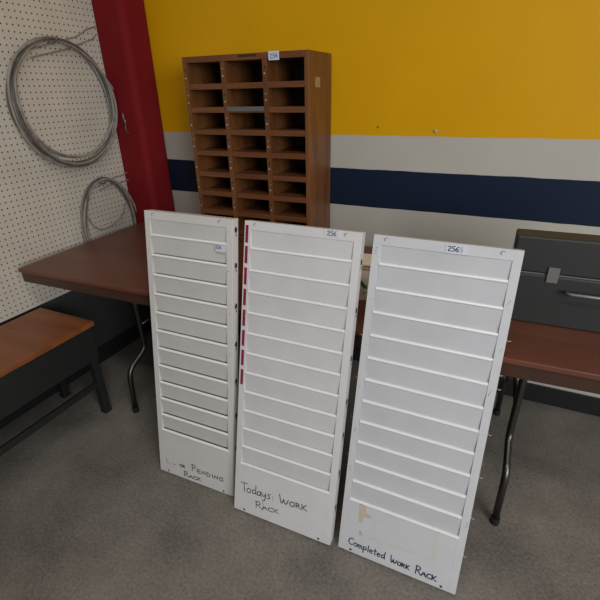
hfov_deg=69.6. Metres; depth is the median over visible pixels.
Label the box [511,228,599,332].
equipment case
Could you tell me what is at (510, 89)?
wall
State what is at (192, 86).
shelf
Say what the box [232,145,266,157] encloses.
shelf
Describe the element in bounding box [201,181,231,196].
shelf
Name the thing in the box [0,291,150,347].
wall
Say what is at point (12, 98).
cable coil
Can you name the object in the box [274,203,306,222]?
shelf
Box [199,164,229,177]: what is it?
shelf
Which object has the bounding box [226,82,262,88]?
shelf
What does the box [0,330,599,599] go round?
floor
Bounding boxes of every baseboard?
[0,317,151,428]
[238,323,599,416]
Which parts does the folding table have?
leg, leg, leg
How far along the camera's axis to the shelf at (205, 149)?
2.06 m
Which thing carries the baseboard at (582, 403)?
attached to the wall at (510, 89)
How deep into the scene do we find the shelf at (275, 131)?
1.87 m
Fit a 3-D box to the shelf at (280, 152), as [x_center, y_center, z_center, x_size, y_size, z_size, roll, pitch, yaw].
[-0.001,-0.680,1.990,0.167,0.023,0.252,10,28,22]
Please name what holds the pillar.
attached to the wall at (510, 89)
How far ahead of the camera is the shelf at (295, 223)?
2.23 m
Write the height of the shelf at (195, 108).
0.023 m
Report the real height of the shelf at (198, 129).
0.023 m
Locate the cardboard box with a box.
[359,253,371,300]
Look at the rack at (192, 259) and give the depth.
1.55 m
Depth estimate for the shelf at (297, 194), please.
2.01 m
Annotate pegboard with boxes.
[0,0,132,322]
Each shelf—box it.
[189,83,221,89]
[192,105,223,112]
[194,125,225,134]
[197,144,227,155]
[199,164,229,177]
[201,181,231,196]
[204,198,232,215]
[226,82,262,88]
[228,105,263,112]
[230,126,265,135]
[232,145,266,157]
[234,165,267,179]
[236,183,268,199]
[237,201,269,218]
[239,219,269,234]
[268,81,304,87]
[269,105,304,112]
[270,126,304,136]
[271,146,305,159]
[272,167,305,182]
[273,186,305,202]
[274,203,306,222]
[292,222,306,225]
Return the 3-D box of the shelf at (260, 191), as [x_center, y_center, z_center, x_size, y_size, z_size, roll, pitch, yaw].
[-0.176,-0.541,2.146,0.181,0.023,0.252,10,28,22]
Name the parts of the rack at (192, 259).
panel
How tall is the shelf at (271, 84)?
0.023 m
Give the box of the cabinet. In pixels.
[182,49,331,241]
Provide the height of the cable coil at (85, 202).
0.614 m
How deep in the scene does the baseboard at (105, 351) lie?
2.53 m
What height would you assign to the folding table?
0.740 m
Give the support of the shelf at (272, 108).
attached to the cabinet
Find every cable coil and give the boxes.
[6,26,128,167]
[80,172,136,243]
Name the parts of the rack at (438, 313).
panel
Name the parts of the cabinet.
panel, panel, panel, panel, panel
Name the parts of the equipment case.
case lid, handle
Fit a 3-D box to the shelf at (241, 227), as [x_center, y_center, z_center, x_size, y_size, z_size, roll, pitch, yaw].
[-0.172,-0.377,2.225,0.181,0.023,0.252,10,28,22]
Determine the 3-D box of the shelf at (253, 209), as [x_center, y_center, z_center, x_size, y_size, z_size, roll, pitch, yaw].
[-0.174,-0.459,2.186,0.181,0.023,0.252,10,28,22]
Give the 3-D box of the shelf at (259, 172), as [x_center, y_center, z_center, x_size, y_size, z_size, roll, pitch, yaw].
[-0.178,-0.624,2.105,0.181,0.023,0.252,10,28,22]
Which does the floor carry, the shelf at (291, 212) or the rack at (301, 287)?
the rack at (301, 287)
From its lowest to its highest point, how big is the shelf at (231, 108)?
0.023 m
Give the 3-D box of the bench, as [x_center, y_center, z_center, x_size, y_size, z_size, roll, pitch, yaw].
[-1.248,0.442,1.826,0.360,0.500,0.750,10,28,23]
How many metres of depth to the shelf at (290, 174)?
1.96 m
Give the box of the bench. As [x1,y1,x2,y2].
[0,308,111,455]
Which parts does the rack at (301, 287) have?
panel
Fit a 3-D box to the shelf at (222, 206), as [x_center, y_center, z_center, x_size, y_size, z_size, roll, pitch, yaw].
[-0.357,-0.490,2.260,0.175,0.023,0.252,10,28,22]
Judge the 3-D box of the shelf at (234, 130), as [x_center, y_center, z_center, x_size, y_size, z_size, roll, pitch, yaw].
[-0.182,-0.795,2.022,0.181,0.023,0.252,10,28,22]
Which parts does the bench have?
leg, leg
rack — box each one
[144,210,237,495]
[234,220,365,544]
[338,234,524,594]
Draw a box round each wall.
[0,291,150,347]
[144,0,599,397]
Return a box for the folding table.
[18,222,599,525]
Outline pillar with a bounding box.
[91,0,174,222]
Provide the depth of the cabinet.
1.99 m
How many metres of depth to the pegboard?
2.02 m
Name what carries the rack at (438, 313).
on the floor

